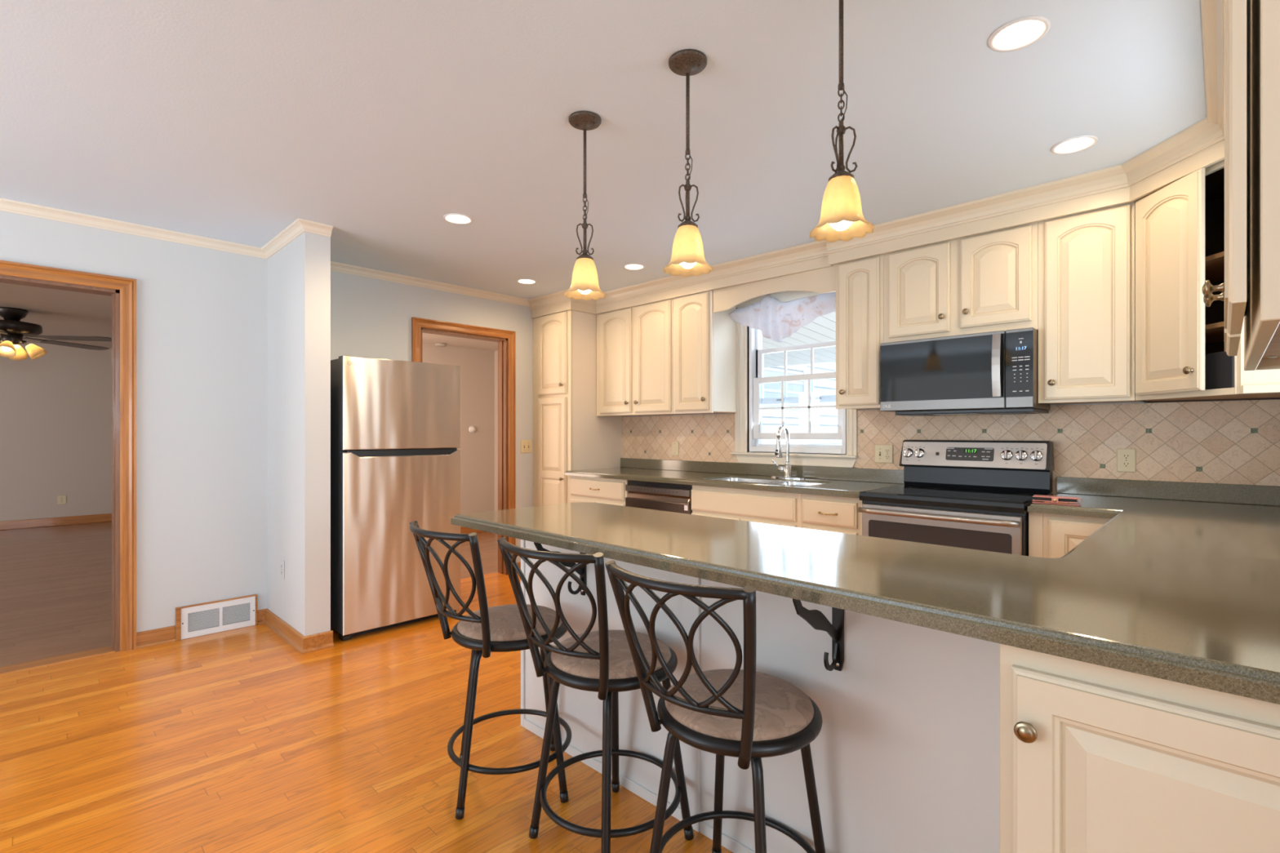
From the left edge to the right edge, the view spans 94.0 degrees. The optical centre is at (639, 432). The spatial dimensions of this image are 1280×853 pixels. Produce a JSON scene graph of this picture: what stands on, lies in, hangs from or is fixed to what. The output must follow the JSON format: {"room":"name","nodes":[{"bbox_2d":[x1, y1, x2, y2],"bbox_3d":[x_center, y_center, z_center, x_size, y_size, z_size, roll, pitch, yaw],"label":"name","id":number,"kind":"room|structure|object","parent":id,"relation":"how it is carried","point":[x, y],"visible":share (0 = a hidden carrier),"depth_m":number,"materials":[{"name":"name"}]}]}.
{"room":"kitchen","nodes":[
{"label":"kitchen","id":0,"kind":"room"},
{"bbox_2d":[0,342,111,521],"bbox_3d":[-5.912,0.034,5.154,6.540,2.385,9.300,0,0,44],"label":"wall","id":1,"kind":"structure","parent":0,"point":[55,406],"depth_m":7.85,"materials":[{"name":"beige paint"}]},
{"bbox_2d":[0,513,111,530],"bbox_3d":[-9.136,1.171,6.348,0.020,0.110,6.260,0,0,44],"label":"baseboard","id":2,"kind":"structure","parent":1,"relation":"attached to","point":[50,522],"depth_m":7.82,"materials":[{"name":"brown wood"}]},
{"bbox_2d":[57,495,66,504],"bbox_3d":[-7.643,0.891,7.882,0.008,0.114,0.085,0,0,44],"label":"wall outlet","id":3,"kind":"object","parent":1,"relation":"attached to","point":[61,500],"visible":1,"depth_m":7.88,"materials":[{"name":"beige plastic"}]},
{"bbox_2d":[0,282,111,348],"bbox_3d":[-5.912,-1.192,5.154,6.540,0.065,9.300,0,0,44],"label":"ceiling","id":4,"kind":"structure","parent":0,"point":[58,312],"depth_m":5.67,"materials":[{"name":"beige paint"}]},
{"bbox_2d":[0,306,111,360],"bbox_3d":[-5.951,-0.925,5.553,1.634,0.467,1.573,0,0,44],"label":"ceiling fan","id":5,"kind":"object","parent":4,"relation":"hanging from","point":[12,331],"visible":1,"depth_m":5.61,"materials":[{"name":"brown metal"}]},
{"bbox_2d":[0,210,533,632],"bbox_3d":[-2.933,0.026,3.408,0.120,2.400,6.970,0,0,44],"label":"wall","id":6,"kind":"structure","parent":0,"point":[202,313],"depth_m":3.62,"materials":[{"name":"white paint"}]},
{"bbox_2d":[0,259,136,652],"bbox_3d":[-3.476,0.179,2.841,0.147,2.094,1.640,0,0,44],"label":"door frame","id":7,"kind":"structure","parent":6,"relation":"in","point":[122,291],"depth_m":3.34,"materials":[{"name":"brown wood"}]},
{"bbox_2d":[136,625,175,648],"bbox_3d":[-2.796,1.182,3.445,0.025,0.088,0.176,0,0,44],"label":"baseboard","id":8,"kind":"structure","parent":6,"relation":"attached to","point":[147,638],"depth_m":3.44,"materials":[{"name":"brown wood"}]},
{"bbox_2d":[0,197,333,258],"bbox_3d":[-3.536,-1.148,2.133,0.801,0.052,4.305,0,0,44],"label":"trim","id":9,"kind":"structure","parent":6,"relation":"attached to","point":[299,226],"depth_m":3.37,"materials":[{"name":"beige paint"}]},
{"bbox_2d":[175,594,257,640],"bbox_3d":[-2.587,1.129,3.656,0.028,0.194,0.415,0,0,44],"label":"air vent","id":10,"kind":"object","parent":6,"relation":"in","point":[193,620],"visible":1,"depth_m":3.65,"materials":[{"name":"white metal"}]},
{"bbox_2d":[330,261,529,306],"bbox_3d":[-1.627,-1.148,4.624,0.046,0.052,1.925,0,0,44],"label":"trim","id":11,"kind":"structure","parent":6,"relation":"attached to","point":[335,266],"depth_m":4.59,"materials":[{"name":"beige paint"}]},
{"bbox_2d":[411,316,515,574],"bbox_3d":[-1.455,0.174,4.907,0.147,2.104,0.920,0,0,44],"label":"door frame","id":12,"kind":"structure","parent":6,"relation":"in","point":[506,340],"depth_m":5.15,"materials":[{"name":"brown wood"}]},
{"bbox_2d":[520,440,531,453],"bbox_3d":[-1.004,0.124,5.281,0.016,0.114,0.113,0,0,44],"label":"light switch","id":13,"kind":"object","parent":6,"relation":"attached to","point":[526,445],"visible":1,"depth_m":5.28,"materials":[{"name":"beige plastic"}]},
{"bbox_2d":[267,231,330,635],"bbox_3d":[-2.094,0.026,3.641,0.755,2.400,0.133,0,0,44],"label":"wall","id":14,"kind":"structure","parent":0,"point":[299,273],"depth_m":3.42,"materials":[{"name":"white paint"}]},
{"bbox_2d":[280,560,284,579],"bbox_3d":[-2.170,0.831,3.616,0.070,0.114,0.008,0,0,44],"label":"wall outlet","id":15,"kind":"object","parent":14,"relation":"attached to","point":[282,562],"visible":1,"depth_m":3.60,"materials":[{"name":"white paint"}]},
{"bbox_2d":[257,608,333,654],"bbox_3d":[-2.102,1.182,3.614,0.788,0.088,0.169,0,0,42],"label":"baseboard","id":16,"kind":"structure","parent":14,"relation":"attached to","point":[303,644],"depth_m":3.42,"materials":[{"name":"brown wood"}]},
{"bbox_2d":[0,521,733,852],"bbox_3d":[-2.495,1.251,1.811,16.100,0.050,9.300,0,0,44],"label":"floor","id":17,"kind":"structure","parent":0,"point":[237,740],"depth_m":2.37,"materials":[{"name":"brown wood"}]},
{"bbox_2d":[0,645,115,675],"bbox_3d":[-3.488,1.224,2.852,0.125,0.008,1.500,0,0,44],"label":"threshold","id":18,"kind":"object","parent":17,"relation":"on","point":[77,655],"visible":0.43,"depth_m":3.20,"materials":[{"name":"brown wood"}]},
{"bbox_2d":[330,355,460,641],"bbox_3d":[-1.714,0.389,3.975,0.709,1.674,0.746,0,0,44],"label":"refrigerator","id":19,"kind":"object","parent":17,"relation":"on","point":[395,424],"visible":0.94,"depth_m":3.65,"materials":[{"name":"grey metal"}]},
{"bbox_2d":[409,520,571,819],"bbox_3d":[-0.485,0.761,2.062,0.487,0.924,0.579,0,0,43],"label":"bar stool","id":20,"kind":"object","parent":17,"relation":"on","point":[484,631],"visible":0.89,"depth_m":1.93,"materials":[{"name":"black metal"}]},
{"bbox_2d":[457,604,562,641],"bbox_3d":[-0.454,0.660,2.096,0.362,0.042,0.362,0,0,43],"label":"seat cushion","id":21,"kind":"object","parent":20,"relation":"on","point":[505,621],"depth_m":2.00,"materials":[{"name":"beige fabric"}]},
{"bbox_2d":[533,310,622,506],"bbox_3d":[-0.573,0.061,5.352,0.532,2.330,0.649,0,0,44],"label":"pantry cabinet","id":22,"kind":"object","parent":17,"relation":"on","point":[568,433],"visible":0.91,"depth_m":5.11,"materials":[{"name":"beige wood"}]},
{"bbox_2d":[497,537,693,852],"bbox_3d":[-0.124,0.761,1.753,0.425,0.924,0.548,0,0,37],"label":"bar stool","id":23,"kind":"object","parent":17,"relation":"on","point":[601,661],"visible":0.95,"depth_m":1.65,"materials":[{"name":"black metal"}]},
{"bbox_2d":[551,630,671,679],"bbox_3d":[-0.087,0.660,1.802,0.362,0.042,0.362,0,0,37],"label":"seat cushion","id":24,"kind":"object","parent":23,"relation":"on","point":[621,665],"depth_m":1.70,"materials":[{"name":"beige fabric"}]},
{"bbox_2d":[568,475,627,506],"bbox_3d":[-0.143,0.789,4.909,0.698,0.874,0.679,0,0,44],"label":"base cabinet","id":25,"kind":"object","parent":17,"relation":"on","point":[580,489],"visible":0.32,"depth_m":4.67,"materials":[{"name":"beige paint"}]},
{"bbox_2d":[625,480,692,514],"bbox_3d":[0.320,0.742,4.436,0.618,0.768,0.610,0,0,44],"label":"dishwasher","id":26,"kind":"object","parent":17,"relation":"on","point":[668,497],"visible":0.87,"depth_m":4.20,"materials":[{"name":"black metal"}]},
{"bbox_2d":[604,560,825,852],"bbox_3d":[0.203,0.761,1.429,0.425,0.924,0.548,0,0,40],"label":"bar stool","id":27,"kind":"object","parent":17,"relation":"on","point":[748,715],"visible":1,"depth_m":1.33,"materials":[{"name":"black metal"}]},
{"bbox_2d":[664,669,813,741],"bbox_3d":[0.242,0.660,1.476,0.362,0.042,0.362,0,0,40],"label":"seat cushion","id":28,"kind":"object","parent":27,"relation":"on","point":[784,712],"depth_m":1.39,"materials":[{"name":"beige fabric"}]},
{"bbox_2d":[691,484,801,528],"bbox_3d":[0.855,0.789,3.953,0.814,0.874,0.650,0,0,44],"label":"drawer front","id":29,"kind":"object","parent":17,"relation":"on","point":[780,508],"visible":0.12,"depth_m":3.69,"materials":[{"name":"beige paint"}]},
{"bbox_2d":[564,457,904,498],"bbox_3d":[0.508,0.290,4.271,2.524,0.122,0.661,0,0,44],"label":"countertop","id":30,"kind":"structure","parent":29,"relation":"on","point":[848,487],"depth_m":4.10,"materials":[{"name":"grey stone"}]},
{"bbox_2d":[711,477,824,485],"bbox_3d":[0.818,0.407,3.911,0.798,0.167,0.383,0,0,44],"label":"sink","id":31,"kind":"object","parent":30,"relation":"in","point":[735,479],"visible":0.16,"depth_m":4.08,"materials":[{"name":"silver metal"}]},
{"bbox_2d":[771,424,804,479],"bbox_3d":[0.992,0.131,4.090,0.209,0.366,0.208,0,0,-8],"label":"faucet","id":32,"kind":"object","parent":30,"relation":"on","point":[787,468],"visible":1,"depth_m":4.07,"materials":[{"name":"silver metal"}]},
{"bbox_2d":[520,539,999,852],"bbox_3d":[0.959,0.789,2.241,2.438,0.874,1.685,0,0,44],"label":"peninsula base panel","id":33,"kind":"object","parent":17,"relation":"on","point":[905,751],"visible":0.41,"depth_m":1.52,"materials":[{"name":"white paint"}]},
{"bbox_2d":[533,542,586,595],"bbox_3d":[-0.299,0.478,2.125,0.029,0.253,0.260,0,0,44],"label":"bracket","id":34,"kind":"object","parent":33,"relation":"attached to","point":[581,571],"visible":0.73,"depth_m":2.18,"materials":[{"name":"black metal"}]},
{"bbox_2d":[792,598,844,671],"bbox_3d":[0.415,0.478,1.426,0.029,0.253,0.260,0,0,44],"label":"bracket","id":35,"kind":"object","parent":33,"relation":"attached to","point":[815,619],"visible":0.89,"depth_m":1.49,"materials":[{"name":"black metal"}]},
{"bbox_2d":[450,476,1279,704],"bbox_3d":[1.066,0.290,2.359,2.449,0.122,2.614,0,0,44],"label":"countertop","id":36,"kind":"structure","parent":33,"relation":"on","point":[1180,590],"depth_m":1.36,"materials":[{"name":"grey stone"}]},
{"bbox_2d":[1031,494,1081,505],"bbox_3d":[1.838,0.298,2.630,0.178,0.031,0.094,0,0,38],"label":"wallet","id":37,"kind":"object","parent":36,"relation":"on","point":[1068,500],"visible":1,"depth_m":2.60,"materials":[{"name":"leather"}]},
{"bbox_2d":[801,493,863,535],"bbox_3d":[1.266,0.789,3.531,0.361,0.874,0.679,0,0,44],"label":"base cabinet","id":38,"kind":"object","parent":17,"relation":"on","point":[820,513],"visible":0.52,"depth_m":3.30,"materials":[{"name":"beige paint"}]},
{"bbox_2d":[857,440,1054,555],"bbox_3d":[1.635,0.610,3.103,0.750,1.132,0.708,0,0,44],"label":"range","id":39,"kind":"object","parent":17,"relation":"on","point":[977,495],"visible":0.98,"depth_m":3.06,"materials":[{"name":"grey metal"}]},
{"bbox_2d":[858,484,1053,513],"bbox_3d":[1.648,0.334,3.115,0.748,0.047,0.642,0,0,44],"label":"cooktop","id":40,"kind":"object","parent":39,"relation":"in","point":[967,499],"depth_m":2.98,"materials":[{"name":"grey glass"}]},
{"bbox_2d":[1028,511,1111,558],"bbox_3d":[2.293,0.789,2.547,0.959,0.874,0.650,0,0,44],"label":"base cabinet","id":41,"kind":"object","parent":17,"relation":"on","point":[1051,535],"visible":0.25,"depth_m":2.58,"materials":[{"name":"beige paint"}]},
{"bbox_2d":[999,644,1279,852],"bbox_3d":[1.024,0.789,0.999,0.610,0.874,0.657,0,0,44],"label":"base cabinet","id":42,"kind":"object","parent":17,"relation":"on","point":[1094,758],"visible":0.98,"depth_m":0.88,"materials":[{"name":"beige paint"}]},
{"bbox_2d":[422,333,497,351],"bbox_3d":[-2.046,-1.087,5.820,1.975,0.135,2.660,0,0,44],"label":"ceiling","id":43,"kind":"structure","parent":0,"point":[427,338],"depth_m":6.75,"materials":[{"name":"beige"}]},
{"bbox_2d":[434,342,446,346],"bbox_3d":[-2.281,-1.002,6.820,0.130,0.034,0.130,0,0,44],"label":"smoke detector","id":44,"kind":"object","parent":43,"relation":"attached to","point":[437,344],"visible":1,"depth_m":6.78,"materials":[{"name":"beige plastic"}]},
{"bbox_2d":[0,0,1206,299],"bbox_3d":[0.435,-1.180,0.029,9.420,0.012,6.850,0,0,44],"label":"ceiling","id":45,"kind":"structure","parent":0,"point":[375,122],"depth_m":2.16,"materials":[{"name":"white paint"}]},
{"bbox_2d":[443,213,472,224],"bbox_3d":[-0.999,-1.214,3.271,0.156,0.092,0.156,0,0,44],"label":"recessed light","id":46,"kind":"object","parent":45,"relation":"in","point":[460,217],"visible":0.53,"depth_m":3.32,"materials":[{"name":"white plastic"}]},
{"bbox_2d":[516,278,537,284],"bbox_3d":[-0.879,-1.214,4.626,0.156,0.092,0.156,0,0,44],"label":"recessed light","id":47,"kind":"object","parent":45,"relation":"in","point":[526,281],"visible":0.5,"depth_m":4.67,"materials":[{"name":"white plastic"}]},
{"bbox_2d":[563,110,606,300],"bbox_3d":[-0.206,-0.843,2.234,0.159,0.661,0.159,0,0,44],"label":"pendant lamp","id":48,"kind":"object","parent":45,"relation":"hanging from","point":[584,285],"visible":1,"depth_m":2.21,"materials":[{"name":"yellow glass"}]},
{"bbox_2d":[622,263,644,270],"bbox_3d":[-0.042,-1.214,4.217,0.156,0.092,0.156,0,0,44],"label":"recessed light","id":49,"kind":"object","parent":45,"relation":"in","point":[631,266],"visible":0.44,"depth_m":4.27,"materials":[{"name":"white plastic"}]},
{"bbox_2d":[662,48,713,276],"bbox_3d":[0.151,-0.843,1.885,0.159,0.661,0.159,0,0,44],"label":"pendant lamp","id":50,"kind":"object","parent":45,"relation":"hanging from","point":[687,259],"visible":1,"depth_m":1.87,"materials":[{"name":"yellow glass"}]},
{"bbox_2d":[708,240,831,289],"bbox_3d":[0.823,-1.097,3.942,0.905,0.152,0.074,0,0,42],"label":"trim","id":51,"kind":"structure","parent":45,"relation":"attached to","point":[813,255],"depth_m":3.92,"materials":[{"name":"beige paint"}]},
{"bbox_2d":[808,0,874,242],"bbox_3d":[0.516,-0.843,1.528,0.159,0.661,0.159,0,0,44],"label":"pendant lamp","id":52,"kind":"object","parent":45,"relation":"hanging from","point":[842,217],"visible":1,"depth_m":1.51,"materials":[{"name":"yellow glass"}]},
{"bbox_2d":[987,15,1050,52],"bbox_3d":[1.115,-1.214,1.756,0.156,0.092,0.156,0,0,44],"label":"recessed light","id":53,"kind":"object","parent":45,"relation":"in","point":[1018,29],"visible":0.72,"depth_m":1.79,"materials":[{"name":"white plastic"}]},
{"bbox_2d":[1050,135,1097,154],"bbox_3d":[1.769,-1.214,2.431,0.156,0.092,0.156,0,0,44],"label":"recessed light","id":54,"kind":"object","parent":45,"relation":"in","point":[1064,145],"visible":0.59,"depth_m":2.47,"materials":[{"name":"white plastic"}]},
{"bbox_2d":[422,266,841,514],"bbox_3d":[1.345,-0.124,9.372,2.095,3.600,12.720,0,0,44],"label":"wall","id":55,"kind":"structure","parent":0,"point":[478,449],"depth_m":7.40,"materials":[{"name":"beige paint"}]},
{"bbox_2d":[468,426,475,432],"bbox_3d":[-2.028,-0.039,7.222,0.040,0.084,0.084,0,0,44],"label":"wall thermostat","id":56,"kind":"object","parent":55,"relation":"attached to","point":[472,428],"visible":1,"depth_m":7.21,"materials":[{"name":"white plastic"}]},
{"bbox_2d":[460,526,486,533],"bbox_3d":[-2.745,1.176,6.504,0.020,0.100,2.660,0,0,44],"label":"baseboard","id":57,"kind":"structure","parent":55,"relation":"attached to","point":[463,530],"depth_m":7.18,"materials":[{"name":"brown wood"}]},
{"bbox_2d":[622,326,1275,495],"bbox_3d":[1.206,0.026,4.150,5.000,2.400,0.120,0,0,44],"label":"wall","id":58,"kind":"structure","parent":0,"point":[1140,402],"depth_m":4.38,"materials":[{"name":"white paint"}]},
{"bbox_2d":[596,298,691,416],"bbox_3d":[0.032,-0.623,4.957,0.881,0.962,0.368,0,0,44],"label":"upper cabinet","id":59,"kind":"object","parent":58,"relation":"attached to","point":[635,344],"visible":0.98,"depth_m":4.80,"materials":[{"name":"beige paint"}]},
{"bbox_2d":[528,273,712,318],"bbox_3d":[-0.245,-1.097,4.783,1.796,0.152,0.351,0,0,44],"label":"trim","id":60,"kind":"structure","parent":59,"relation":"attached to","point":[671,286],"depth_m":4.84,"materials":[{"name":"beige paint"}]},
{"bbox_2d":[673,289,736,413],"bbox_3d":[0.479,-0.623,4.519,0.370,0.962,0.368,0,0,44],"label":"upper cabinet","id":61,"kind":"object","parent":58,"relation":"attached to","point":[704,340],"visible":0.97,"depth_m":4.40,"materials":[{"name":"beige wood"}]},
{"bbox_2d":[713,263,835,312],"bbox_3d":[0.869,-0.955,3.977,0.940,0.178,0.018,0,0,44],"label":"valance board","id":62,"kind":"object","parent":61,"relation":"attached to","point":[823,280],"visible":0.93,"depth_m":3.93,"materials":[{"name":"beige paint"}]},
{"bbox_2d":[729,290,857,467],"bbox_3d":[1.088,-0.398,4.227,0.987,1.252,0.155,0,0,44],"label":"window","id":63,"kind":"structure","parent":58,"relation":"in","point":[757,380],"depth_m":4.29,"materials":[{"name":"beige paint"}]},
{"bbox_2d":[728,291,835,367],"bbox_3d":[1.012,-0.740,4.138,0.079,0.532,0.941,0,0,-44],"label":"curtain","id":64,"kind":"object","parent":63,"relation":"hanging from","point":[776,320],"visible":0.89,"depth_m":4.14,"materials":[{"name":"white fabric"}]},
{"bbox_2d":[835,253,883,409],"bbox_3d":[1.390,-0.623,3.628,0.290,0.962,0.368,0,0,44],"label":"upper cabinet","id":65,"kind":"object","parent":58,"relation":"attached to","point":[860,282],"visible":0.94,"depth_m":3.51,"materials":[{"name":"beige paint"}]},
{"bbox_2d":[622,399,1279,506],"bbox_3d":[1.350,-0.024,3.917,4.225,0.700,0.010,0,0,44],"label":"tile backsplash","id":66,"kind":"structure","parent":58,"relation":"attached to","point":[1215,442],"depth_m":2.99,"materials":[{"name":"tile"}]},
{"bbox_2d":[671,441,678,455],"bbox_3d":[0.291,0.132,4.939,0.072,0.114,0.009,0,0,44],"label":"wall switch","id":67,"kind":"object","parent":66,"relation":"attached to","point":[674,444],"visible":1,"depth_m":4.93,"materials":[{"name":"beige plastic"}]},
{"bbox_2d":[875,444,893,463],"bbox_3d":[1.523,0.134,3.729,0.114,0.114,0.016,0,0,44],"label":"outlet","id":68,"kind":"object","parent":66,"relation":"attached to","point":[883,453],"visible":1,"depth_m":3.73,"materials":[{"name":"beige plastic"}]},
{"bbox_2d":[884,448,889,459],"bbox_3d":[1.540,0.134,3.713,0.034,0.068,0.002,0,0,44],"label":"receptacle","id":69,"kind":"object","parent":68,"relation":"attached to","point":[886,451],"depth_m":3.71,"materials":[{"name":"beige plastic"}]},
{"bbox_2d":[1116,448,1135,472],"bbox_3d":[2.370,0.136,2.906,0.072,0.114,0.008,0,0,44],"label":"wall outlet","id":70,"kind":"object","parent":66,"relation":"attached to","point":[1126,458],"visible":1,"depth_m":2.90,"materials":[{"name":"beige plastic"}]},
{"bbox_2d":[1121,453,1130,467],"bbox_3d":[2.368,0.136,2.904,0.034,0.068,0.002,0,0,44],"label":"receptacle","id":71,"kind":"object","parent":70,"relation":"attached to","point":[1126,457],"depth_m":2.90,"materials":[{"name":"beige plastic"}]},
{"bbox_2d":[883,221,1038,342],"bbox_3d":[1.763,-0.803,3.263,0.751,0.602,0.368,0,0,44],"label":"upper cabinet","id":72,"kind":"object","parent":58,"relation":"attached to","point":[988,282],"visible":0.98,"depth_m":3.11,"materials":[{"name":"beige paint"}]},
{"bbox_2d":[880,327,1050,416],"bbox_3d":[1.736,-0.299,3.220,0.731,0.405,0.445,0,0,44],"label":"microwave","id":73,"kind":"object","parent":72,"relation":"attached to","point":[992,372],"visible":0.99,"depth_m":3.05,"materials":[{"name":"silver metal"}]},
{"bbox_2d":[1012,337,1030,391],"bbox_3d":[1.831,-0.325,2.867,0.074,0.256,0.001,0,0,44],"label":"control panel","id":74,"kind":"object","parent":73,"relation":"attached to","point":[1020,346],"depth_m":2.87,"materials":[{"name":"grey"}]},
{"bbox_2d":[824,0,1224,265],"bbox_3d":[1.534,-1.097,2.106,1.262,0.152,2.928,0,0,8],"label":"trim","id":75,"kind":"structure","parent":58,"relation":"attached to","point":[1201,144],"depth_m":2.72,"materials":[{"name":"beige paint"}]},
{"bbox_2d":[1038,200,1140,404],"bbox_3d":[2.162,-0.623,2.873,0.364,0.962,0.368,0,0,44],"label":"upper cabinet","id":76,"kind":"object","parent":58,"relation":"attached to","point":[1086,260],"visible":0.96,"depth_m":2.75,"materials":[{"name":"beige paint"}]},
{"bbox_2d":[1135,159,1279,403],"bbox_3d":[2.411,-0.623,2.422,0.618,0.962,0.664,0,0,44],"label":"upper cabinet","id":77,"kind":"object","parent":58,"relation":"attached to","point":[1180,225],"visible":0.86,"depth_m":2.44,"materials":[{"name":"beige paint"}]},
{"bbox_2d":[1204,251,1224,282],"bbox_3d":[2.439,-0.688,2.429,0.580,0.018,0.605,0,0,44],"label":"shelf","id":78,"kind":"object","parent":77,"relation":"attached to","point":[1214,264],"depth_m":2.46,"materials":[{"name":"brown wood"}]},
{"bbox_2d":[1204,321,1224,342],"bbox_3d":[2.439,-0.418,2.429,0.580,0.018,0.605,0,0,44],"label":"shelf","id":79,"kind":"object","parent":77,"relation":"attached to","point":[1214,332],"depth_m":2.44,"materials":[{"name":"brown wood"}]},
{"bbox_2d":[1205,351,1234,389],"bbox_3d":[2.294,-0.238,2.316,0.090,0.152,0.120,0,0,1],"label":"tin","id":80,"kind":"object","parent":77,"relation":"on","point":[1220,366],"visible":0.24,"depth_m":2.31,"materials":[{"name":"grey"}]},
{"bbox_3d":[1.996,0.026,1.468,0.120,2.400,2.850,0,0,44],"label":"wall","id":81,"kind":"structure","parent":0,"visible":0},
{"bbox_2d":[1201,0,1279,370],"bbox_3d":[1.179,-0.623,0.982,0.364,0.962,0.861,0,0,44],"label":"upper cabinet","id":82,"kind":"object","parent":81,"relation":"attached to","point":[1251,287],"visible":1,"depth_m":0.78,"materials":[{"name":"beige paint"}]},
{"label":"outside","id":83,"kind":"structure","parent":0,"visible":0},
{"bbox_2d":[762,311,835,368],"bbox_3d":[1.701,-0.904,5.457,3.900,0.220,2.420,0,0,44],"label":"ceiling","id":84,"kind":"structure","parent":83,"point":[823,328],"depth_m":5.87,"materials":[{"name":"white"}]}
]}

